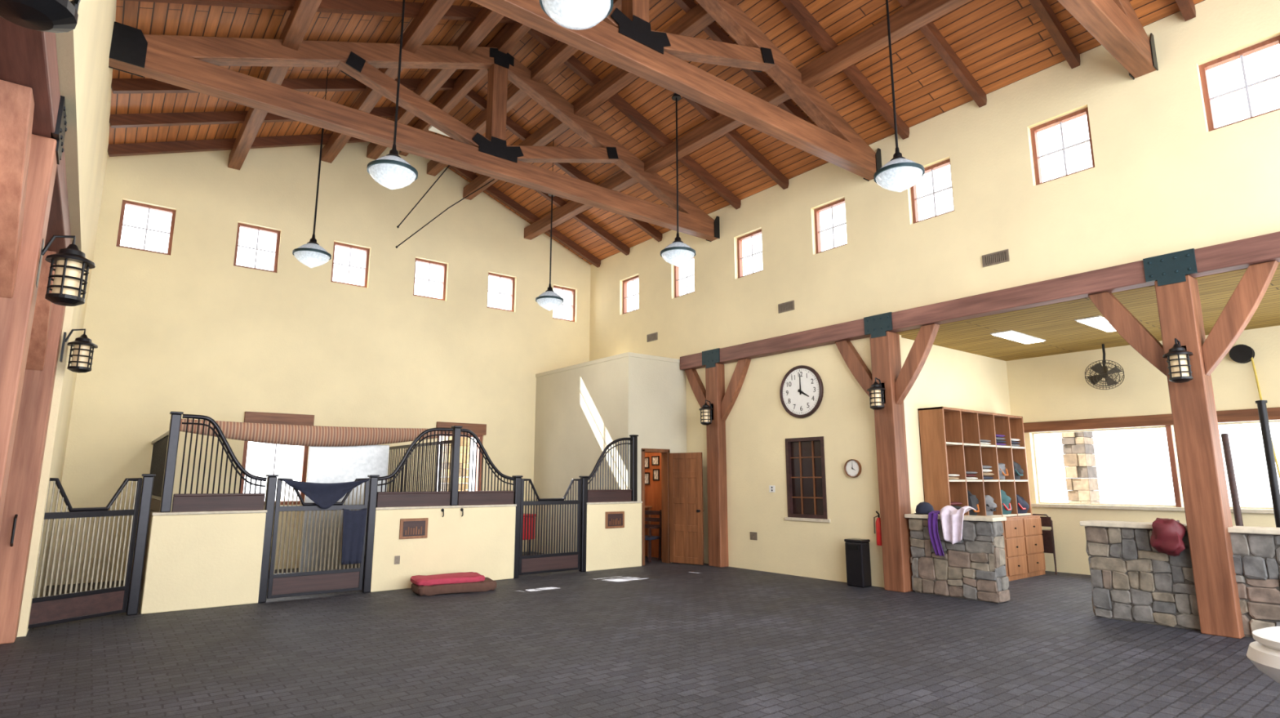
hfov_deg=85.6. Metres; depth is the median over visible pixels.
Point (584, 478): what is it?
post
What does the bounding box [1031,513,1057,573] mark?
chair
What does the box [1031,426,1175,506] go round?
window
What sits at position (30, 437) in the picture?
column
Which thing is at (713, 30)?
rafter
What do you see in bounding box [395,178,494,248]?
rod
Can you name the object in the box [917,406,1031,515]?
cubby shelf
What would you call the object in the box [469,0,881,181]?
roof truss
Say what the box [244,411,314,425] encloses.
trim
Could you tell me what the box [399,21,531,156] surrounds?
ridge beam
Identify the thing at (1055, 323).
ceiling
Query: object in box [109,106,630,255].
rafter
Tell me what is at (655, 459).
print
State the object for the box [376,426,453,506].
grille
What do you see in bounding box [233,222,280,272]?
window
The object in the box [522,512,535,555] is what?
storage cart
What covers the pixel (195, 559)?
wall
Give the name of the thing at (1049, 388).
wall
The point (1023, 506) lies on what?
bag
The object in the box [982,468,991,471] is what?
pad
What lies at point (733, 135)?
rafter
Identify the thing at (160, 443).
wall
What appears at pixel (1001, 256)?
air vent
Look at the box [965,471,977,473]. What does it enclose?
pad
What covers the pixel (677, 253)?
pendant lamp
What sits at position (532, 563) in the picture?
gate
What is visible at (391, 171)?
pendant lamp
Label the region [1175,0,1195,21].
rafter
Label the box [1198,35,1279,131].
window
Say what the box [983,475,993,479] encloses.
pad
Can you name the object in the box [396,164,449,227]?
rod
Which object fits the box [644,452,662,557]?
wall
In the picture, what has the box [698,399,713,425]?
wall lantern
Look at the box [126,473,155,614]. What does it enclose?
post
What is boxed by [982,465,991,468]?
pad
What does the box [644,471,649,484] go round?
picture frame
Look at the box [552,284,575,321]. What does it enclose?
window
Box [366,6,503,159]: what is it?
purlin
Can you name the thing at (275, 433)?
valance
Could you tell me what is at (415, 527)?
wall plaque
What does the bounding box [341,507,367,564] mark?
blanket
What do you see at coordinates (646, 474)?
print
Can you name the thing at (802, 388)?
wall clock
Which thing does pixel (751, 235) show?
window
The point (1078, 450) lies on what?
stone pier
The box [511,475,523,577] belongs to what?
post
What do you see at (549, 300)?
pendant lamp
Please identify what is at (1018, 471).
bag
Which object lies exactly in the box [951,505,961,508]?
pad
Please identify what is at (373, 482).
post
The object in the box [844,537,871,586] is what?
trash bin
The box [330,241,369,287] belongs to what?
window
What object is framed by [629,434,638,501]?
post
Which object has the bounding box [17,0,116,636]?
wall
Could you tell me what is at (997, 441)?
pad
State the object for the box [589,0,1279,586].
wall
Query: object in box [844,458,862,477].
wall clock
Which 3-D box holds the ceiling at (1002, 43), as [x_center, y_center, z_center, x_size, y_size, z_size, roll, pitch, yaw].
[0.053,-5.077,8.481,10.810,2.201,17.700,8,-13,-37]
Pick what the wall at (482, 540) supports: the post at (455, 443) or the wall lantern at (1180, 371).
the post at (455, 443)
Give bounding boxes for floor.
[0,551,1279,717]
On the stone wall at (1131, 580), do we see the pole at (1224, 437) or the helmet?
the helmet
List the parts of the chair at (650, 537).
leg, seat, backrest, armrest, leg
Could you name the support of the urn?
on the floor
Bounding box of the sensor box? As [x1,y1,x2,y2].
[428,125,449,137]
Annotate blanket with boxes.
[280,478,369,508]
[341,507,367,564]
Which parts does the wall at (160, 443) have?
rail, rail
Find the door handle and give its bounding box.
[9,513,17,546]
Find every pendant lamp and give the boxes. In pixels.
[292,66,331,267]
[366,0,417,189]
[535,142,564,310]
[539,0,613,30]
[660,93,695,266]
[873,0,924,191]
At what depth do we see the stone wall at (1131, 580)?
8.04 m
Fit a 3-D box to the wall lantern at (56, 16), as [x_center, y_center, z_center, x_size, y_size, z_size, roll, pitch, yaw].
[-1.607,-1.123,1.814,0.310,0.500,0.270,8,-13,-37]
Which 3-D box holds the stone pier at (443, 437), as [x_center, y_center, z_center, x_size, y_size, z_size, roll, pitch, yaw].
[-4.671,2.953,17.374,0.596,3.386,0.500,8,-13,-37]
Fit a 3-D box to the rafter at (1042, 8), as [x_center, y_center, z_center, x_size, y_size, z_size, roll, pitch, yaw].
[1.819,-5.395,6.250,10.075,2.095,0.100,8,-13,-37]
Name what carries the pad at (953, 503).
on the pad at (954, 506)
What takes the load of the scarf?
hanging from the stone wall at (1131, 580)
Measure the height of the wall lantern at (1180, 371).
0.500 m
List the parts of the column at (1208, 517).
steel plate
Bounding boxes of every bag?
[967,489,979,515]
[984,494,996,515]
[998,462,1008,479]
[1000,489,1012,514]
[1013,460,1023,479]
[1016,493,1029,513]
[1150,517,1186,555]
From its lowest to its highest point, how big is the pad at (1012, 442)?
0.047 m
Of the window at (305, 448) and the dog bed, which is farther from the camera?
the window at (305, 448)
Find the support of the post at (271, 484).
on the floor
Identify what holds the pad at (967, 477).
on the cubby shelf
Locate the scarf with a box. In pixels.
[928,510,944,555]
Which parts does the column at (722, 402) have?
steel plate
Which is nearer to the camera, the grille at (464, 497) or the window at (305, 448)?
the grille at (464, 497)
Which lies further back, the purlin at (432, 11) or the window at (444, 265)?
the window at (444, 265)
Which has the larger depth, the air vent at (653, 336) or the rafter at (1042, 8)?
the air vent at (653, 336)
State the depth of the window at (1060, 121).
9.32 m
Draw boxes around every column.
[0,80,66,529]
[0,250,65,644]
[684,347,751,566]
[835,311,939,591]
[1088,248,1279,638]
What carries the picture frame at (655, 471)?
attached to the wall at (653, 490)
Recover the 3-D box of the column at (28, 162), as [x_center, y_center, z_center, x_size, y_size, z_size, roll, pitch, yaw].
[-4.162,0.286,4.396,0.354,4.155,1.764,8,-13,-37]
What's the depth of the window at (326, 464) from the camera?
11.70 m
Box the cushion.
[410,571,484,585]
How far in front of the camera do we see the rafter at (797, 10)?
10.22 m
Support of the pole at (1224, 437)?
on the floor
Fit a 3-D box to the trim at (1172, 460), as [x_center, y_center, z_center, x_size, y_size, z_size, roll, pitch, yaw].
[8.643,1.726,11.171,0.170,1.300,0.070,8,-13,-37]
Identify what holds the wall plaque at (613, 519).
attached to the wall at (617, 547)
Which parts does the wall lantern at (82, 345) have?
plate, arm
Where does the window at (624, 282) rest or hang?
in the wall at (1160, 182)
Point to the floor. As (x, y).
(655, 638)
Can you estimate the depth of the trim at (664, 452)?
13.74 m
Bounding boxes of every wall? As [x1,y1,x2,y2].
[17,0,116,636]
[46,142,591,585]
[140,431,168,591]
[140,509,266,613]
[370,503,516,591]
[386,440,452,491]
[531,351,686,562]
[586,500,642,571]
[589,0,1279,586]
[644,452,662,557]
[901,337,1010,513]
[904,513,1279,637]
[1005,324,1279,574]
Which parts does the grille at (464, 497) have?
rail, rail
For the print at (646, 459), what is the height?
0.190 m
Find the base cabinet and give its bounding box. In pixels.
[1000,514,1045,580]
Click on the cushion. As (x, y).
(468, 578)
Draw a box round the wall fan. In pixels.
[1084,343,1124,389]
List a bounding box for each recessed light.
[990,329,1045,343]
[1074,315,1115,332]
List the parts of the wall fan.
blade, blade, motor, blade, blade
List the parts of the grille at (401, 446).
rail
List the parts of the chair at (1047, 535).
backrest, seat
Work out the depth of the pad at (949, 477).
10.84 m
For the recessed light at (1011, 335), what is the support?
in the ceiling at (1055, 323)
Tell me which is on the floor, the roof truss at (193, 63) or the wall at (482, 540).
the wall at (482, 540)
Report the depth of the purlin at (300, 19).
10.02 m
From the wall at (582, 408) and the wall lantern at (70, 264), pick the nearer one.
the wall lantern at (70, 264)
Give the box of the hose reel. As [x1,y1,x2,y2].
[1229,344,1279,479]
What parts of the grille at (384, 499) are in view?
rail, rail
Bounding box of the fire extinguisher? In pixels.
[873,511,881,545]
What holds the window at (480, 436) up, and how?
in the wall at (190, 330)
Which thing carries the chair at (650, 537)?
on the floor
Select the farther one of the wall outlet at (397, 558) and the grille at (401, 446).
the grille at (401, 446)
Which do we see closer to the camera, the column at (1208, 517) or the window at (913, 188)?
the column at (1208, 517)
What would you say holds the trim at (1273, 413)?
attached to the wall at (1049, 388)
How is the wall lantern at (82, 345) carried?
attached to the column at (30, 437)
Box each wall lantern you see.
[0,0,80,33]
[35,235,95,306]
[59,328,97,372]
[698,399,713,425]
[866,377,885,409]
[1162,337,1193,382]
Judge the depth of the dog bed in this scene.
9.98 m
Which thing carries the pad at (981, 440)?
on the pad
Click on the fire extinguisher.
(878, 535)
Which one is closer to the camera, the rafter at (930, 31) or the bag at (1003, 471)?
the rafter at (930, 31)
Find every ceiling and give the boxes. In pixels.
[107,0,1204,264]
[894,262,1279,360]
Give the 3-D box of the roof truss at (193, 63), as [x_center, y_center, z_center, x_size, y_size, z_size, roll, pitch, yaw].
[-2.378,-4.079,11.454,10.103,2.214,0.266,8,-13,-37]
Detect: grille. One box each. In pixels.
[171,413,266,511]
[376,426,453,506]
[457,427,514,505]
[587,437,631,502]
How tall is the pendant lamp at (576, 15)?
3.380 m
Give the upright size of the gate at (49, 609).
1.593 m
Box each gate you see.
[27,477,142,628]
[266,477,368,598]
[518,478,581,574]
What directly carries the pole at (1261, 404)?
on the floor
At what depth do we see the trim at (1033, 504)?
11.47 m
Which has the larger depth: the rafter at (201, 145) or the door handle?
the rafter at (201, 145)
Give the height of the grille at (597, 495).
1.212 m
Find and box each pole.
[1220,433,1243,525]
[1255,400,1279,527]
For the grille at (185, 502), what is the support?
in the wall at (195, 559)
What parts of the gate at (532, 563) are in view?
kick panel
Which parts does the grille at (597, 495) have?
rail, rail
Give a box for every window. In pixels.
[115,200,176,255]
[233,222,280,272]
[240,440,308,504]
[300,444,389,571]
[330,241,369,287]
[413,257,446,300]
[436,432,482,490]
[487,272,515,311]
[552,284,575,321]
[622,275,638,314]
[674,257,693,297]
[737,229,762,278]
[785,435,827,519]
[813,198,847,253]
[910,158,954,223]
[1030,107,1094,185]
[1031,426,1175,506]
[1173,419,1279,508]
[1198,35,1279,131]
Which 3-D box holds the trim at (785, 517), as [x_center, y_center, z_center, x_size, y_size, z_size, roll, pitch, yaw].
[2.844,2.723,11.734,0.060,0.050,0.940,8,-13,-37]
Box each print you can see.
[644,457,648,466]
[644,473,648,483]
[652,456,657,463]
[653,470,657,479]
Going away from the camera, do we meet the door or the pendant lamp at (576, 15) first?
the pendant lamp at (576, 15)
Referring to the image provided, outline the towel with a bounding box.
[939,505,976,543]
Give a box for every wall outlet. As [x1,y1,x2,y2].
[394,555,399,564]
[750,531,757,539]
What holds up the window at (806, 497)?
in the wall at (1160, 182)
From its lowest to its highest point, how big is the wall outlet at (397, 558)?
0.120 m
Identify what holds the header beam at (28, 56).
on the column at (30, 437)
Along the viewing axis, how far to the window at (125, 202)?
12.21 m
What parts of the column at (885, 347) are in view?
steel plate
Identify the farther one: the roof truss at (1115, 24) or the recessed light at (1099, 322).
the recessed light at (1099, 322)
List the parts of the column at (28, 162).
steel plate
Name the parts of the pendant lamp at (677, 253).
stem, glass, glass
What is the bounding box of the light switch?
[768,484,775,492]
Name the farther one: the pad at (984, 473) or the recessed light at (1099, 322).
the pad at (984, 473)
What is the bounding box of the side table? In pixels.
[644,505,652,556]
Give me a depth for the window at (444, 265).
15.39 m
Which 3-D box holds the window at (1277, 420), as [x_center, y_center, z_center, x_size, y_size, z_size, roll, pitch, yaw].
[9.265,1.607,10.493,0.050,1.300,1.770,8,-13,-37]
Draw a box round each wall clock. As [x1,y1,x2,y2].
[779,364,823,417]
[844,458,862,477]
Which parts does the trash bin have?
lid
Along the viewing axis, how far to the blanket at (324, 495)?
9.81 m
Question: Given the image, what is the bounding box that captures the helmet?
[914,501,933,514]
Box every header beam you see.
[0,17,71,253]
[680,231,1279,369]
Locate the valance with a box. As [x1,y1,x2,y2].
[168,418,439,446]
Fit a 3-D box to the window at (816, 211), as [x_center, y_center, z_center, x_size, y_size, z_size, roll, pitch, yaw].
[3.388,-2.304,12.126,0.090,0.870,0.710,8,-13,-37]
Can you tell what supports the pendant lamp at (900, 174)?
hanging from the ceiling at (1002, 43)
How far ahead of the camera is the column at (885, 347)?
10.45 m
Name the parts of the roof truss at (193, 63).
joint plate, joint plate, joint plate, joint plate, king post, joint plate, joint plate, joint plate, joint plate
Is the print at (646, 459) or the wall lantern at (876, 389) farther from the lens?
the print at (646, 459)
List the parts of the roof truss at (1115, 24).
joint plate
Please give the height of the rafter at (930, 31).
2.095 m
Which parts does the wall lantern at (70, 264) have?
plate, arm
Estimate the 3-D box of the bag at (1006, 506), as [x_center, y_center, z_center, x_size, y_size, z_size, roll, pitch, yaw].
[6.141,2.476,11.917,0.562,0.440,0.420,8,-13,-37]
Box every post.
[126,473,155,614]
[160,411,183,511]
[257,474,279,602]
[361,474,379,592]
[449,425,462,505]
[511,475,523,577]
[578,475,589,571]
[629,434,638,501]
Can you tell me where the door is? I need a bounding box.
[669,452,703,564]
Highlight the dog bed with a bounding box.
[410,571,497,595]
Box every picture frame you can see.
[644,457,649,467]
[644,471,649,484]
[651,455,659,465]
[653,468,659,479]
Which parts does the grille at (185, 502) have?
rail, rail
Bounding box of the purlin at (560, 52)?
[426,0,621,176]
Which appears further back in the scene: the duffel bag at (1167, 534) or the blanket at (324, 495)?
the blanket at (324, 495)
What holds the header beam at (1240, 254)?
on the column at (722, 402)
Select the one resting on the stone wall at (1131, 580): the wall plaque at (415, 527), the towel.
the towel
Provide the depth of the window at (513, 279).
16.48 m
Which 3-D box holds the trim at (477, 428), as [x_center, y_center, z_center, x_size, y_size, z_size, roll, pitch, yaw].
[-3.908,1.524,15.167,1.150,0.240,0.048,8,-13,-37]
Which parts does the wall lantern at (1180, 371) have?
arm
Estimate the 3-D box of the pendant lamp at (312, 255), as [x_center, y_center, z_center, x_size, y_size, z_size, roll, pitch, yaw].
[-4.950,-3.037,10.694,0.532,3.388,0.532,8,-13,-37]
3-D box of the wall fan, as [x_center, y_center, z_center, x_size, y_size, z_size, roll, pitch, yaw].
[7.738,0.113,11.547,0.462,0.772,0.554,8,-13,-37]
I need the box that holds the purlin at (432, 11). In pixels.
[320,0,455,163]
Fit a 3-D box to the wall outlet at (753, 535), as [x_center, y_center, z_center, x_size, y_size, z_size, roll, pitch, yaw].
[2.074,3.231,12.631,0.012,0.140,0.170,8,-13,-37]
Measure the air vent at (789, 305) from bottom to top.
0.170 m
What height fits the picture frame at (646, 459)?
0.240 m
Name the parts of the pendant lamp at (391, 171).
glass, glass, stem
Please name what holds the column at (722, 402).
on the floor
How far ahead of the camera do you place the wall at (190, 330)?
13.53 m
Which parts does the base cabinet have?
drawer, drawer, drawer, drawer, drawer, drawer, drawer, drawer, drawer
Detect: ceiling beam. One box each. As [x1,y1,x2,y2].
[462,0,742,199]
[524,0,970,239]
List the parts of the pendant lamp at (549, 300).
glass, glass, stem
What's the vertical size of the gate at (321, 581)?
1.593 m
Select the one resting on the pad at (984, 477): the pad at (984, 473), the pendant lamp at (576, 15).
the pad at (984, 473)
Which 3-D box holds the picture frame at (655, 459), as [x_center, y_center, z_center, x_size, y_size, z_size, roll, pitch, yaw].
[0.335,2.192,14.925,0.021,0.200,0.240,8,-13,-37]
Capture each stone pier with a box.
[440,435,470,490]
[1061,431,1100,502]
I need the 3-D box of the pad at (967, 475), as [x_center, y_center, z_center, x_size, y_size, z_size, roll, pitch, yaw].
[5.281,1.907,11.327,0.331,0.042,0.330,8,-13,-37]
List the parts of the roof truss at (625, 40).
king post, joint plate, joint plate, joint plate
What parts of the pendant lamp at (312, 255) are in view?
glass, glass, stem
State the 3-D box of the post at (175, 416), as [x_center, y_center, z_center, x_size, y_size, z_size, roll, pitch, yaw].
[-5.987,1.307,8.822,0.140,1.265,0.140,8,-13,-37]
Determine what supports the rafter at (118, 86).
attached to the ceiling at (1002, 43)
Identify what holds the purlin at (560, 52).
on the roof truss at (625, 40)
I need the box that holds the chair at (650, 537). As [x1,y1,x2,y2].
[644,509,662,561]
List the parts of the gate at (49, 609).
kick panel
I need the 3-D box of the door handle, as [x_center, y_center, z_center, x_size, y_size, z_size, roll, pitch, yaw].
[-6.339,1.735,6.998,0.024,0.322,0.086,8,-13,-37]
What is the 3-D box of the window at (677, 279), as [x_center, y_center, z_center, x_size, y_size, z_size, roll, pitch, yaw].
[1.028,-1.784,15.091,0.090,0.870,0.740,8,-13,-37]
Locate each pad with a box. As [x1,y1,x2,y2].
[948,473,959,476]
[948,476,959,479]
[950,501,962,505]
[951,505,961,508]
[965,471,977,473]
[965,474,976,476]
[966,476,977,479]
[980,439,990,441]
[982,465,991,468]
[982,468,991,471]
[982,472,994,475]
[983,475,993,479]
[995,436,1005,439]
[995,440,1005,442]
[1011,440,1019,444]
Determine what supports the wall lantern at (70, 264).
attached to the column at (28, 162)
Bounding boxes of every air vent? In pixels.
[646,332,657,342]
[777,300,794,313]
[982,248,1009,266]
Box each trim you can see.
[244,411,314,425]
[435,421,486,435]
[641,448,671,564]
[784,516,831,522]
[1023,406,1279,432]
[1031,502,1274,513]
[1165,425,1181,506]
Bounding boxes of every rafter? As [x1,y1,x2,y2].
[107,133,600,266]
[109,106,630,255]
[111,78,662,241]
[120,0,741,208]
[673,0,813,124]
[682,96,788,189]
[779,0,909,139]
[897,0,986,107]
[1028,0,1080,68]
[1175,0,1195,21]
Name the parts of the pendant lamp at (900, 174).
stem, glass, glass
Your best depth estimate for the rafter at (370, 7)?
10.43 m
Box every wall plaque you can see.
[399,517,428,538]
[604,511,624,528]
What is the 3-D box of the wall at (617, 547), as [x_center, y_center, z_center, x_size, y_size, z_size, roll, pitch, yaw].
[-0.516,3.271,12.871,1.280,1.205,0.210,8,-13,-37]
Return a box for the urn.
[1246,626,1279,683]
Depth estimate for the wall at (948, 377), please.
11.94 m
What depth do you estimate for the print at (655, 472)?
14.86 m
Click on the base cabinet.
(1024, 548)
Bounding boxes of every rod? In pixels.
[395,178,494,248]
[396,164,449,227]
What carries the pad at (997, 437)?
on the pad at (997, 441)
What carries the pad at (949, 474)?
on the pad at (949, 477)
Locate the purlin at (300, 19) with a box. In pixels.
[227,0,321,169]
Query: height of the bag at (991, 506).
0.359 m
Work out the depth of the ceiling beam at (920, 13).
10.23 m
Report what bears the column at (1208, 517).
on the floor
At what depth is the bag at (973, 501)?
11.10 m
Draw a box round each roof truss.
[108,21,719,241]
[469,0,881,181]
[1057,0,1158,79]
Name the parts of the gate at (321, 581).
kick panel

